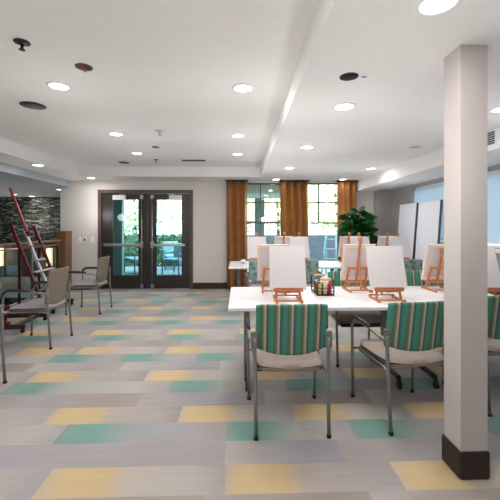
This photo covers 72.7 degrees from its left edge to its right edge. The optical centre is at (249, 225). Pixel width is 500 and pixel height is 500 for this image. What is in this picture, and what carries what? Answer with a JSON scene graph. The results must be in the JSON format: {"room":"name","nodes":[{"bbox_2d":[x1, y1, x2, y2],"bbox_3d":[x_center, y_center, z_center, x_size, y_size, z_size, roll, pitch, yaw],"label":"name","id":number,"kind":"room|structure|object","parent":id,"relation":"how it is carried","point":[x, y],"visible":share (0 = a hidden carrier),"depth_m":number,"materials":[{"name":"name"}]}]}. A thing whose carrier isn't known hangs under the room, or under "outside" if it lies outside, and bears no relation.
{"room":"art studio","nodes":[
{"label":"art studio","id":0,"kind":"room"},
{"bbox_2d":[0,247,55,304],"bbox_3d":[-7.277,1.680,9.351,6.400,2.200,0.120,0,0,-2],"label":"wall","id":1,"kind":"structure","parent":0,"point":[10,268],"depth_m":9.32,"materials":[{"name":"paint"}]},
{"bbox_2d":[0,248,3,265],"bbox_3d":[-6.778,0.844,9.245,0.130,0.490,0.120,0,0,-2],"label":"wall sconce","id":2,"kind":"object","parent":1,"relation":"attached to","point":[1,252],"visible":0.96,"depth_m":9.21,"materials":[{"name":"glass"}]},
{"bbox_2d":[46,248,52,265],"bbox_3d":[-5.467,0.847,9.284,0.130,0.492,0.120,0,0,-2],"label":"wall sconce","id":3,"kind":"object","parent":1,"relation":"attached to","point":[49,251],"visible":0.68,"depth_m":9.23,"materials":[{"name":"glass"}]},
{"bbox_2d":[0,197,59,246],"bbox_3d":[-7.320,0.965,10.072,6.443,3.630,0.235,0,0,-2],"label":"stone wall","id":4,"kind":"structure","parent":0,"point":[42,212],"depth_m":10.00,"materials":[{"name":"stone"}]},
{"bbox_2d":[0,162,69,196],"bbox_3d":[-7.038,-1.070,2.895,6.500,0.440,14.600,0,0,-2],"label":"ceiling","id":5,"kind":"structure","parent":0,"point":[23,182],"depth_m":6.86,"materials":[{"name":"paint"}]},
{"bbox_2d":[157,200,181,225],"bbox_3d":[-3.343,-1.353,19.107,4.131,5.513,4.096,0,0,-2],"label":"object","id":6,"kind":"object","parent":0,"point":[171,209],"visible":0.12,"depth_m":18.43,"materials":[{"name":"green plant"}]},
{"bbox_2d":[60,180,373,282],"bbox_3d":[-0.472,0.245,7.569,7.300,2.870,0.160,0,0,-2],"label":"wall","id":7,"kind":"structure","parent":0,"point":[79,201],"depth_m":7.47,"materials":[{"name":"paint"}]},
{"bbox_2d":[102,194,147,287],"bbox_3d":[-2.744,0.329,7.420,0.976,2.074,0.156,0,0,-2],"label":"door","id":8,"kind":"structure","parent":7,"relation":"in","point":[140,280],"depth_m":7.45,"materials":[{"name":"brown wood"}]},
{"bbox_2d":[98,190,192,288],"bbox_3d":[-2.283,0.295,7.506,2.060,2.171,0.180,0,0,-2],"label":"trim","id":9,"kind":"structure","parent":7,"relation":"attached to","point":[100,192],"depth_m":7.44,"materials":[{"name":"brown wood"}]},
{"bbox_2d":[102,288,188,288],"bbox_3d":[-2.283,1.374,7.491,1.910,0.012,0.130,0,0,-2],"label":"trim","id":10,"kind":"structure","parent":7,"relation":"attached to","point":[102,288],"depth_m":7.44,"materials":[{"name":"metal"}]},
{"bbox_2d":[92,283,226,289],"bbox_3d":[-2.194,1.312,7.430,3.850,0.135,0.018,0,0,-2],"label":"baseboard","id":11,"kind":"structure","parent":7,"relation":"attached to","point":[195,285],"depth_m":7.46,"materials":[{"name":"brown wood"}]},
{"bbox_2d":[148,194,188,287],"bbox_3d":[-1.790,0.329,7.447,0.920,2.074,0.156,0,0,-2],"label":"door","id":12,"kind":"structure","parent":7,"relation":"in","point":[154,280],"depth_m":7.47,"materials":[{"name":"brown wood"}]},
{"bbox_2d":[247,185,279,198],"bbox_3d":[-1.398,-0.860,8.443,4.900,0.220,1.640,0,0,-2],"label":"porch roof","id":13,"kind":"structure","parent":7,"relation":"attached to","point":[253,191],"depth_m":7.68,"materials":[{"name":"paint"}]},
{"bbox_2d":[247,183,279,236],"bbox_3d":[0.243,0.182,7.560,1.030,2.275,0.060,0,0,-2],"label":"window","id":14,"kind":"structure","parent":7,"relation":"in","point":[260,222],"depth_m":7.53,"materials":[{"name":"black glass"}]},
{"bbox_2d":[308,183,337,270],"bbox_3d":[1.588,0.182,7.600,0.820,2.275,0.060,0,0,-2],"label":"window","id":15,"kind":"structure","parent":7,"relation":"in","point":[318,184],"depth_m":7.58,"materials":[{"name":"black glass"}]},
{"bbox_2d":[0,0,499,180],"bbox_3d":[-0.173,-1.140,1.646,7.150,0.300,11.700,0,0,-2],"label":"ceiling","id":16,"kind":"structure","parent":0,"point":[173,67],"depth_m":2.69,"materials":[{"name":"paint"}]},
{"bbox_2d":[13,38,30,51],"bbox_3d":[-1.475,-1.164,2.199,0.096,0.052,0.096,0,0,-2],"label":"sprinkler","id":17,"kind":"object","parent":16,"relation":"attached to","point":[23,43],"visible":1,"depth_m":2.19,"materials":[{"name":"black metal"}]},
{"bbox_2d":[19,101,46,109],"bbox_3d":[-2.143,-1.185,3.358,0.230,0.010,0.230,0,0,-2],"label":"ceiling speaker","id":18,"kind":"object","parent":16,"relation":"attached to","point":[27,104],"visible":1,"depth_m":3.34,"materials":[{"name":"black plastic"}]},
{"bbox_2d":[26,104,39,107],"bbox_3d":[-2.143,-1.182,3.358,0.115,0.004,0.115,0,0,-2],"label":"grille","id":19,"kind":"object","parent":18,"relation":"attached to","point":[27,105],"depth_m":3.35,"materials":[{"name":"grey metal"}]},
{"bbox_2d":[46,81,71,90],"bbox_3d":[-1.623,-1.186,2.890,0.196,0.008,0.196,0,0,-2],"label":"recessed light","id":20,"kind":"object","parent":16,"relation":"in","point":[55,85],"visible":1,"depth_m":2.88,"materials":[{"name":"white glass"}]},
{"bbox_2d":[75,63,92,72],"bbox_3d":[-1.242,-1.173,2.545,0.124,0.034,0.124,0,0,-2],"label":"junction box","id":21,"kind":"object","parent":16,"relation":"attached to","point":[81,66],"visible":1,"depth_m":2.53,"materials":[{"name":"red metal"}]},
{"bbox_2d":[77,65,89,70],"bbox_3d":[-1.242,-1.182,2.545,0.089,0.004,0.089,0,0,-2],"label":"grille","id":22,"kind":"object","parent":21,"relation":"attached to","point":[81,67],"depth_m":2.53,"materials":[{"name":"metal"}]},
{"bbox_2d":[108,132,123,135],"bbox_3d":[-1.733,-1.186,4.398,0.196,0.008,0.196,0,0,-2],"label":"recessed light","id":23,"kind":"object","parent":16,"relation":"in","point":[109,133],"visible":1,"depth_m":4.40,"materials":[{"name":"white glass"}]},
{"bbox_2d":[154,129,163,136],"bbox_3d":[-1.134,-1.154,4.237,0.130,0.072,0.130,0,0,-2],"label":"sprinkler","id":24,"kind":"object","parent":16,"relation":"attached to","point":[159,131],"visible":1,"depth_m":4.22,"materials":[{"name":"white plastic"}]},
{"bbox_2d":[180,159,205,160],"bbox_3d":[-1.019,-1.183,6.137,0.451,0.014,0.140,0,0,-2],"label":"ceiling vent","id":25,"kind":"object","parent":16,"relation":"in","point":[180,159],"visible":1,"depth_m":6.07,"materials":[{"name":"grey plastic"}]},
{"bbox_2d":[225,180,247,288],"bbox_3d":[-0.286,0.188,7.348,0.485,2.354,0.204,0,0,-2],"label":"curtain","id":26,"kind":"object","parent":16,"relation":"hanging from","point":[236,189],"visible":0.84,"depth_m":7.35,"materials":[{"name":"brown fabric"}]},
{"bbox_2d":[231,133,244,137],"bbox_3d":[-0.158,-1.186,4.471,0.196,0.008,0.196,0,0,-2],"label":"recessed light","id":27,"kind":"object","parent":16,"relation":"in","point":[237,135],"visible":1,"depth_m":4.45,"materials":[{"name":"white glass"}]},
{"bbox_2d":[232,83,253,92],"bbox_3d":[-0.060,-1.186,2.932,0.196,0.008,0.196,0,0,-2],"label":"recessed light","id":28,"kind":"object","parent":16,"relation":"in","point":[241,87],"visible":1,"depth_m":2.92,"materials":[{"name":"white glass"}]},
{"bbox_2d":[279,180,309,259],"bbox_3d":[0.962,0.188,7.386,0.654,2.354,0.217,0,0,-2],"label":"curtain","id":29,"kind":"object","parent":16,"relation":"hanging from","point":[294,219],"visible":0.55,"depth_m":7.38,"materials":[{"name":"brown fabric"}]},
{"bbox_2d":[299,145,314,148],"bbox_3d":[0.714,-0.986,4.261,0.196,0.008,0.196,0,0,-2],"label":"recessed light","id":30,"kind":"object","parent":16,"relation":"in","point":[303,146],"visible":1,"depth_m":4.26,"materials":[{"name":"white plastic"}]},
{"bbox_2d":[332,102,355,110],"bbox_3d":[0.779,-0.986,2.817,0.196,0.008,0.196,0,0,-2],"label":"recessed light","id":31,"kind":"object","parent":16,"relation":"in","point":[344,106],"visible":1,"depth_m":2.80,"materials":[{"name":"white glass"}]},
{"bbox_2d":[335,180,357,270],"bbox_3d":[2.112,0.188,7.420,0.449,2.354,0.189,0,0,-2],"label":"curtain","id":32,"kind":"object","parent":16,"relation":"hanging from","point":[346,189],"visible":0.41,"depth_m":7.42,"materials":[{"name":"brown fabric"}]},
{"bbox_2d":[339,72,358,80],"bbox_3d":[0.656,-0.988,2.252,0.124,0.005,0.124,0,0,-2],"label":"ceiling speaker","id":33,"kind":"object","parent":16,"relation":"attached to","point":[349,76],"depth_m":2.24},
{"bbox_2d":[407,145,422,148],"bbox_3d":[2.060,-0.985,4.245,0.190,0.010,0.190,0,0,-2],"label":"smoke detector","id":34,"kind":"object","parent":16,"relation":"attached to","point":[412,146],"visible":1,"depth_m":4.22,"materials":[{"name":"white plastic"}]},
{"bbox_2d":[414,0,461,16],"bbox_3d":[0.835,-0.986,1.509,0.196,0.008,0.196,0,0,-2],"label":"recessed light","id":35,"kind":"object","parent":16,"relation":"in","point":[422,8],"visible":1,"depth_m":1.53,"materials":[{"name":"white glass"}]},
{"bbox_2d":[488,106,499,112],"bbox_3d":[2.132,-0.986,2.877,0.196,0.008,0.196,0,0,-2],"label":"recessed light","id":36,"kind":"object","parent":16,"relation":"in","point":[495,109],"visible":1,"depth_m":2.90,"materials":[{"name":"white glass"}]},
{"bbox_2d":[0,289,499,499],"bbox_3d":[-0.327,1.380,1.762,7.150,0.001,11.759,0,0,-2],"label":"floor","id":37,"kind":"structure","parent":0,"point":[146,398],"depth_m":2.49,"materials":[{"name":"carpet"}]},
{"bbox_2d":[0,284,6,383],"bbox_3d":[-2.400,0.938,2.741,0.545,0.886,0.589,0,0,-2],"label":"armchair","id":38,"kind":"object","parent":37,"relation":"on","point":[1,305],"visible":1,"depth_m":2.98,"materials":[{"name":"grey metal"}]},
{"bbox_2d":[0,304,46,332],"bbox_3d":[-3.385,1.207,4.627,0.915,0.343,0.625,0,0,-6],"label":"easel","id":39,"kind":"object","parent":37,"relation":"on","point":[21,324],"visible":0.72,"depth_m":4.59,"materials":[{"name":"brown wood"}]},
{"bbox_2d":[0,239,61,305],"bbox_3d":[-3.927,0.830,5.647,0.090,1.100,2.880,0,0,-2],"label":"railing","id":40,"kind":"object","parent":37,"relation":"on","point":[57,240],"visible":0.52,"depth_m":6.13,"materials":[{"name":"brown wood"}]},
{"bbox_2d":[1,266,72,349],"bbox_3d":[-2.495,0.938,4.039,0.545,0.886,0.589,0,0,-2],"label":"armchair","id":41,"kind":"object","parent":37,"relation":"on","point":[55,291],"visible":0.98,"depth_m":3.90,"materials":[{"name":"grey fabric"}]},
{"bbox_2d":[8,187,73,313],"bbox_3d":[-3.526,0.372,5.622,0.908,2.015,0.625,0,0,-2],"label":"easel","id":42,"kind":"object","parent":37,"relation":"on","point":[27,232],"visible":0.53,"depth_m":5.59,"materials":[{"name":"brown wood"}]},
{"bbox_2d":[33,267,54,272],"bbox_3d":[-3.398,0.726,5.626,0.070,0.022,0.520,0,0,-2],"label":"tray","id":43,"kind":"object","parent":42,"relation":"on","point":[40,270],"depth_m":5.60,"materials":[{"name":"white metal"}]},
{"bbox_2d":[54,231,71,290],"bbox_3d":[-3.969,0.743,7.237,0.240,1.275,0.290,0,0,-2],"label":"newel post","id":44,"kind":"object","parent":37,"relation":"on","point":[65,236],"visible":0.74,"depth_m":7.12,"materials":[{"name":"brown wood"}]},
{"bbox_2d":[65,256,112,314],"bbox_3d":[-2.606,0.938,5.544,0.545,0.886,0.589,0,0,-2],"label":"armchair","id":45,"kind":"object","parent":37,"relation":"on","point":[103,262],"visible":0.94,"depth_m":5.40,"materials":[{"name":"grey fabric"}]},
{"bbox_2d":[245,260,261,316],"bbox_3d":[0.210,0.945,5.379,0.589,0.873,0.550,0,0,-2],"label":"patterned armchair","id":46,"kind":"object","parent":37,"relation":"on","point":[252,274],"visible":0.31,"depth_m":5.15,"materials":[{"name":"green fabric"}]},
{"bbox_2d":[229,261,329,311],"bbox_3d":[0.450,1.012,5.806,1.600,0.735,0.930,0,0,-2],"label":"folding table","id":47,"kind":"object","parent":37,"relation":"on","point":[233,264],"visible":0.17,"depth_m":5.70,"materials":[{"name":"white plastic"}]},
{"bbox_3d":[0.115,0.376,5.636,0.250,0.538,0.260,0,0,-2],"label":"easel","id":48,"kind":"object","parent":47,"relation":"on","visible":0},
{"bbox_2d":[247,237,265,258],"bbox_3d":[0.114,0.362,5.647,0.312,0.368,0.133,0,0,-2],"label":"canvas","id":49,"kind":"object","parent":48,"relation":"on","point":[252,242],"visible":0.7,"depth_m":5.65},
{"bbox_3d":[0.587,0.376,6.010,0.250,0.538,0.260,0,0,-2],"label":"easel","id":50,"kind":"object","parent":47,"relation":"on","visible":0},
{"bbox_2d":[275,236,292,244],"bbox_3d":[0.587,0.362,5.999,0.312,0.368,0.133,0,0,-2],"label":"canvas","id":51,"kind":"object","parent":50,"relation":"on","point":[278,239],"visible":0.38,"depth_m":5.97},
{"bbox_3d":[0.827,0.376,5.657,0.250,0.538,0.260,0,0,-2],"label":"easel","id":52,"kind":"object","parent":47,"relation":"on","visible":0},
{"bbox_2d":[290,237,309,258],"bbox_3d":[0.826,0.362,5.668,0.312,0.368,0.133,0,0,-2],"label":"canvas","id":53,"kind":"object","parent":52,"relation":"on","point":[294,241],"visible":0.66,"depth_m":5.68},
{"bbox_2d":[245,304,332,440],"bbox_3d":[0.265,0.945,2.459,0.589,0.873,0.550,0,0,-3],"label":"striped armchair","id":54,"kind":"object","parent":37,"relation":"on","point":[286,337],"visible":1,"depth_m":2.23,"materials":[{"name":"teal fabric"}]},
{"bbox_2d":[305,260,320,286],"bbox_3d":[0.806,0.945,5.397,0.589,0.873,0.550,0,0,-2],"label":"patterned armchair","id":55,"kind":"object","parent":37,"relation":"on","point":[311,266],"visible":0.18,"depth_m":5.16,"materials":[{"name":"teal fabric"}]},
{"bbox_2d":[228,286,415,391],"bbox_3d":[0.613,1.012,3.159,1.600,0.735,0.930,0,0,-2],"label":"folding table","id":56,"kind":"object","parent":37,"relation":"on","point":[245,299],"visible":0.54,"depth_m":3.02,"materials":[{"name":"white plastic"}]},
{"bbox_2d":[260,267,273,292],"bbox_3d":[0.230,0.435,3.378,0.250,0.418,0.260,0,0,1],"label":"easel","id":57,"kind":"object","parent":56,"relation":"on","point":[263,281],"visible":0.31,"depth_m":3.39,"materials":[{"name":"brown wood"}]},
{"bbox_2d":[257,244,289,279],"bbox_3d":[0.230,0.362,3.367,0.312,0.368,0.133,0,0,1],"label":"canvas","id":58,"kind":"object","parent":57,"relation":"on","point":[262,249],"visible":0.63,"depth_m":3.36},
{"bbox_2d":[273,288,302,303],"bbox_3d":[0.324,0.435,2.941,0.250,0.418,0.260,0,0,-2],"label":"easel","id":59,"kind":"object","parent":56,"relation":"on","point":[276,290],"visible":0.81,"depth_m":2.88,"materials":[{"name":"brown wood"}]},
{"bbox_2d":[269,246,306,289],"bbox_3d":[0.324,0.362,2.952,0.312,0.368,0.133,0,0,-2],"label":"canvas","id":60,"kind":"object","parent":59,"relation":"on","point":[287,269],"visible":0.98,"depth_m":2.94},
{"bbox_2d":[311,274,333,295],"bbox_3d":[0.694,0.562,3.272,0.163,0.162,0.294,0,0,-2],"label":"wire caddy","id":61,"kind":"object","parent":56,"relation":"on","point":[320,279],"visible":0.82,"depth_m":3.13,"materials":[{"name":"black metal"}]},
{"bbox_2d":[318,282,321,293],"bbox_3d":[0.648,0.575,3.160,0.037,0.115,0.037,0,0,-2],"label":"paint bottle","id":62,"kind":"object","parent":61,"relation":"on","point":[319,283],"visible":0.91,"depth_m":3.15,"materials":[{"name":"yellow plastic"}]},
{"bbox_2d":[311,289,333,295],"bbox_3d":[0.694,0.638,3.272,0.160,0.010,0.280,0,0,-2],"label":"tray","id":63,"kind":"object","parent":61,"relation":"on","point":[332,294],"depth_m":3.14,"materials":[{"name":"black metal"}]},
{"bbox_2d":[323,282,326,293],"bbox_3d":[0.700,0.578,3.167,0.037,0.110,0.037,0,0,-2],"label":"paint bottle","id":64,"kind":"object","parent":61,"relation":"on","point":[324,284],"visible":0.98,"depth_m":3.15,"materials":[{"name":"white plastic"}]},
{"bbox_2d":[327,281,330,293],"bbox_3d":[0.740,0.573,3.165,0.037,0.120,0.037,0,0,-2],"label":"paint bottle","id":65,"kind":"object","parent":61,"relation":"on","point":[329,283],"visible":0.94,"depth_m":3.15,"materials":[{"name":"red plastic"}]},
{"bbox_2d":[342,237,372,292],"bbox_3d":[1.071,0.376,3.403,0.250,0.538,0.260,0,0,-2],"label":"easel","id":66,"kind":"object","parent":56,"relation":"on","point":[358,267],"visible":0.98,"depth_m":3.38,"materials":[{"name":"brown wood"}]},
{"bbox_2d":[340,244,374,279],"bbox_3d":[1.071,0.362,3.392,0.312,0.368,0.133,0,0,-2],"label":"canvas","id":67,"kind":"object","parent":66,"relation":"on","point":[350,251],"visible":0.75,"depth_m":3.39},
{"bbox_2d":[368,287,405,302],"bbox_3d":[1.192,0.435,2.966,0.250,0.418,0.260,0,0,0],"label":"easel","id":68,"kind":"object","parent":56,"relation":"on","point":[377,289],"visible":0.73,"depth_m":2.90,"materials":[{"name":"brown wood"}]},
{"bbox_2d":[366,246,406,288],"bbox_3d":[1.192,0.362,2.977,0.312,0.368,0.133,0,0,0],"label":"canvas","id":69,"kind":"object","parent":68,"relation":"on","point":[386,268],"visible":0.99,"depth_m":2.97},
{"bbox_2d":[325,271,379,366],"bbox_3d":[1.115,0.945,3.603,0.589,0.873,0.550,0,0,-2],"label":"striped armchair","id":70,"kind":"object","parent":37,"relation":"on","point":[342,318],"visible":0.37,"depth_m":3.44,"materials":[{"name":"teal fabric"}]},
{"bbox_2d":[336,206,378,243],"bbox_3d":[2.142,0.494,6.813,0.873,1.772,0.817,0,0,-2],"label":"potted plant","id":71,"kind":"object","parent":37,"relation":"on","point":[353,224],"visible":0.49,"depth_m":6.72,"materials":[{"name":"green plant"}]},
{"bbox_2d":[319,261,422,270],"bbox_3d":[2.054,1.012,5.853,1.600,0.735,0.930,0,0,-2],"label":"folding table","id":72,"kind":"object","parent":37,"relation":"on","point":[333,265],"visible":0.12,"depth_m":5.80,"materials":[{"name":"white plastic"}]},
{"bbox_2d":[339,232,349,261],"bbox_3d":[1.734,0.376,6.043,0.250,0.538,0.260,0,0,-2],"label":"easel","id":73,"kind":"object","parent":72,"relation":"on","point":[348,232],"visible":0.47,"depth_m":5.98,"materials":[{"name":"brown wood"}]},
{"bbox_2d":[338,236,357,256],"bbox_3d":[1.734,0.362,6.032,0.312,0.368,0.133,0,0,-2],"label":"canvas","id":74,"kind":"object","parent":73,"relation":"on","point":[343,239],"visible":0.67,"depth_m":6.01},
{"bbox_3d":[2.420,0.376,6.064,0.250,0.538,0.260,0,0,-2],"label":"easel","id":75,"kind":"object","parent":72,"relation":"on","visible":0},
{"bbox_2d":[377,236,395,245],"bbox_3d":[2.421,0.362,6.053,0.312,0.368,0.133,0,0,-2],"label":"canvas","id":76,"kind":"object","parent":75,"relation":"on","point":[381,239],"visible":0.42,"depth_m":6.02},
{"bbox_3d":[2.520,0.376,5.706,0.250,0.538,0.260,0,0,-2],"label":"easel","id":77,"kind":"object","parent":72,"relation":"on","visible":0},
{"bbox_2d":[389,237,410,258],"bbox_3d":[2.520,0.362,5.717,0.312,0.368,0.133,0,0,-2],"label":"canvas","id":78,"kind":"object","parent":77,"relation":"on","point":[394,241],"visible":0.66,"depth_m":5.72},
{"bbox_3d":[1.854,0.376,5.687,0.250,0.538,0.260,0,0,-2],"label":"easel","id":79,"kind":"object","parent":72,"relation":"on","visible":0},
{"bbox_2d":[350,237,369,243],"bbox_3d":[1.854,0.362,5.698,0.312,0.368,0.133,0,0,-2],"label":"canvas","id":80,"kind":"object","parent":79,"relation":"on","point":[354,240],"visible":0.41,"depth_m":5.72},
{"bbox_2d":[350,301,443,435],"bbox_3d":[1.128,0.945,2.531,0.589,0.873,0.550,0,0,-9],"label":"striped armchair","id":81,"kind":"object","parent":37,"relation":"on","point":[413,331],"visible":0.9,"depth_m":2.30,"materials":[{"name":"teal fabric"}]},
{"bbox_2d":[403,259,422,270],"bbox_3d":[2.411,0.945,5.444,0.589,0.873,0.550,0,0,-2],"label":"patterned armchair","id":82,"kind":"object","parent":37,"relation":"on","point":[409,264],"visible":0.11,"depth_m":5.19,"materials":[{"name":"teal fabric"}]},
{"bbox_2d":[405,270,442,346],"bbox_3d":[1.944,0.945,3.628,0.589,0.873,0.550,0,0,-2],"label":"striped armchair","id":83,"kind":"object","parent":37,"relation":"on","point":[413,277],"visible":0.05,"depth_m":3.85,"materials":[{"name":"teal fabric"}]},
{"bbox_2d":[395,286,499,388],"bbox_3d":[2.217,1.012,3.206,1.600,0.735,0.930,0,0,-2],"label":"folding table","id":84,"kind":"object","parent":37,"relation":"on","point":[415,293],"visible":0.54,"depth_m":3.15,"materials":[{"name":"white plastic"}]},
{"bbox_2d":[421,249,443,292],"bbox_3d":[1.903,0.435,3.427,0.250,0.418,0.260,0,0,-4],"label":"easel","id":85,"kind":"object","parent":84,"relation":"on","point":[441,262],"visible":0.63,"depth_m":3.42,"materials":[{"name":"brown wood"}]},
{"bbox_2d":[421,244,443,279],"bbox_3d":[1.904,0.362,3.416,0.312,0.368,0.133,0,0,-4],"label":"canvas","id":86,"kind":"object","parent":85,"relation":"on","point":[432,255],"visible":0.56,"depth_m":3.41},
{"bbox_2d":[488,287,499,295],"bbox_3d":[2.005,0.435,2.950,0.250,0.418,0.260,0,0,-2],"label":"easel","id":87,"kind":"object","parent":84,"relation":"on","point":[494,290],"visible":0.09,"depth_m":2.89,"materials":[{"name":"brown wood"}]},
{"bbox_2d":[488,246,499,287],"bbox_3d":[2.004,0.362,2.961,0.312,0.368,0.133,0,0,-2],"label":"canvas","id":88,"kind":"object","parent":87,"relation":"on","point":[493,269],"visible":0.33,"depth_m":2.94},
{"bbox_2d":[442,296,499,416],"bbox_3d":[1.970,0.945,2.729,0.589,0.873,0.550,0,0,-2],"label":"striped armchair","id":89,"kind":"object","parent":37,"relation":"on","point":[493,301],"visible":0.29,"depth_m":2.50,"materials":[{"name":"teal fabric"}]},
{"bbox_3d":[2.963,1.013,6.089,0.210,0.733,1.620,0,0,-2],"label":"cabinet","id":90,"kind":"object","parent":37,"relation":"on","visible":0},
{"bbox_2d":[398,203,418,258],"bbox_3d":[2.970,0.113,6.435,0.126,1.066,0.630,0,0,-2],"label":"leaning board","id":91,"kind":"object","parent":90,"relation":"on","point":[408,213],"visible":0.56,"depth_m":6.29,"materials":[{"name":"white wood"}]},
{"bbox_2d":[415,200,442,263],"bbox_3d":[2.991,0.113,5.710,0.126,1.066,0.640,0,0,-2],"label":"leaning board","id":92,"kind":"object","parent":90,"relation":"on","point":[429,212],"visible":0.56,"depth_m":5.70,"materials":[{"name":"white wood"}]},
{"bbox_2d":[356,126,499,190],"bbox_3d":[2.860,-0.883,1.735,0.680,0.214,11.700,0,0,-2],"label":"ceiling","id":93,"kind":"structure","parent":0,"point":[430,166],"depth_m":5.33,"materials":[{"name":"paint"}]},
{"bbox_2d":[488,127,499,147],"bbox_3d":[2.462,-0.895,3.464,0.016,0.170,0.340,0,0,-2],"label":"ceiling vent","id":94,"kind":"object","parent":93,"relation":"in","point":[494,134],"visible":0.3,"depth_m":3.42,"materials":[{"name":"white plastic"}]},
{"bbox_2d":[374,164,499,270],"bbox_3d":[3.138,0.295,1.823,0.420,2.770,11.860,0,0,-2],"label":"wall","id":95,"kind":"structure","parent":0,"point":[387,203],"depth_m":7.25,"materials":[{"name":"paint"}]},
{"bbox_2d":[414,170,499,253],"bbox_3d":[3.168,-0.190,4.370,0.190,1.060,4.210,0,0,-2],"label":"window","id":96,"kind":"structure","parent":95,"relation":"in","point":[432,192],"depth_m":4.47,"materials":[{"name":"blue glass"}]},
{"bbox_2d":[414,183,443,238],"bbox_3d":[3.127,-0.235,5.759,0.004,0.910,1.330,0,0,-2],"label":"roller shade","id":97,"kind":"object","parent":96,"relation":"attached to","point":[432,192],"depth_m":5.82,"materials":[{"name":"blue fabric"}]},
{"bbox_2d":[488,172,499,242],"bbox_3d":[3.167,-0.235,4.390,0.004,0.910,1.370,0,0,-2],"label":"roller shade","id":98,"kind":"object","parent":96,"relation":"attached to","point":[493,178],"depth_m":4.40,"materials":[{"name":"blue fabric"}]},
{"bbox_2d":[444,44,487,450],"bbox_3d":[1.220,0.195,1.931,0.149,2.370,0.153,0,0,-2],"label":"column","id":99,"kind":"structure","parent":0,"point":[466,66],"depth_m":1.86,"materials":[{"name":"paint"}]},
{"bbox_2d":[442,434,489,479],"bbox_3d":[1.220,1.304,1.931,0.173,0.152,0.177,0,0,-2],"label":"baseboard","id":100,"kind":"structure","parent":99,"relation":"attached to","point":[466,465],"depth_m":1.84,"materials":[{"name":"brown wood"}]},
{"label":"outside","id":101,"kind":"structure","parent":0,"visible":0},
{"bbox_2d":[0,266,334,297],"bbox_3d":[0.448,1.485,18.851,30.000,0.190,22.340,0,0,-2],"label":"floor","id":102,"kind":"structure","parent":101,"point":[6,283],"depth_m":8.84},
{"bbox_2d":[113,200,123,274],"bbox_3d":[-3.533,0.325,9.110,0.260,2.150,0.180,0,0,-2],"label":"porch column","id":103,"kind":"structure","parent":102,"relation":"on","point":[118,205],"depth_m":9.02,"materials":[{"name":"paint"}]},
{"bbox_2d":[124,251,137,274],"bbox_3d":[-3.279,0.953,10.020,0.600,0.875,1.040,0,0,-36],"label":"chair","id":104,"kind":"object","parent":102,"relation":"on","point":[134,259],"visible":0.3,"depth_m":9.85,"materials":[{"name":"metal"}]},
{"bbox_2d":[124,200,171,233],"bbox_3d":[-5.129,-0.978,15.046,3.357,4.765,3.290,0,0,-2],"label":"tree","id":105,"kind":"object","parent":102,"relation":"on","point":[130,220],"visible":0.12,"depth_m":14.64,"materials":[{"name":"green plant"}]},
{"bbox_2d":[124,233,181,265],"bbox_3d":[-3.450,0.832,11.900,3.098,1.205,0.607,0,0,-2],"label":"hedge","id":106,"kind":"object","parent":102,"relation":"on","point":[128,239],"visible":0.26,"depth_m":11.74,"materials":[{"name":"green plant"}]},
{"bbox_2d":[161,241,177,269],"bbox_3d":[-2.533,0.953,11.049,0.590,0.875,0.600,0,0,-25],"label":"patio chair","id":107,"kind":"object","parent":102,"relation":"on","point":[165,248],"visible":0.52,"depth_m":11.17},
{"bbox_2d":[161,243,181,274],"bbox_3d":[-2.133,0.953,9.859,0.640,0.875,0.600,0,0,27],"label":"patio chair","id":108,"kind":"object","parent":102,"relation":"on","point":[177,254],"visible":0.61,"depth_m":9.74,"materials":[{"name":"blue metal"}]},
{"bbox_2d":[129,235,334,260],"bbox_3d":[0.132,0.865,12.559,17.000,1.070,0.300,0,0,-2],"label":"wall","id":109,"kind":"structure","parent":102,"relation":"on","point":[316,242],"depth_m":12.48,"materials":[{"name":"blue stone"}]},
{"bbox_2d":[255,198,264,236],"bbox_3d":[0.257,0.325,9.222,0.260,2.150,0.180,0,0,-2],"label":"porch column","id":110,"kind":"structure","parent":102,"relation":"on","point":[257,205],"depth_m":9.13,"materials":[{"name":"paint"}]},
{"bbox_2d":[247,199,272,232],"bbox_3d":[-0.535,-0.972,15.019,3.270,4.754,3.337,0,0,-2],"label":"tree","id":111,"kind":"object","parent":102,"relation":"on","point":[251,215],"visible":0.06,"depth_m":14.62,"materials":[{"name":"green plant"}]},
{"bbox_2d":[247,188,311,234],"bbox_3d":[1.560,-1.284,18.957,4.085,5.376,4.094,0,0,-2],"label":"tree","id":112,"kind":"object","parent":102,"relation":"on","point":[276,205],"visible":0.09,"depth_m":18.76,"materials":[{"name":"green plant"}]},
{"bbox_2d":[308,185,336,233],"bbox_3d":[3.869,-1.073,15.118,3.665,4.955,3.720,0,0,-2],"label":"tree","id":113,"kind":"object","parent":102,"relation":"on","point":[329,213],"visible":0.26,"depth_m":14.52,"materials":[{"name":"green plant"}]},
{"bbox_2d":[321,231,336,277],"bbox_3d":[2.208,0.765,9.269,0.440,1.256,0.524,0,0,27],"label":"step ladder","id":114,"kind":"object","parent":102,"relation":"on","point":[326,239],"visible":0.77,"depth_m":9.21,"materials":[{"name":"blue metal"}]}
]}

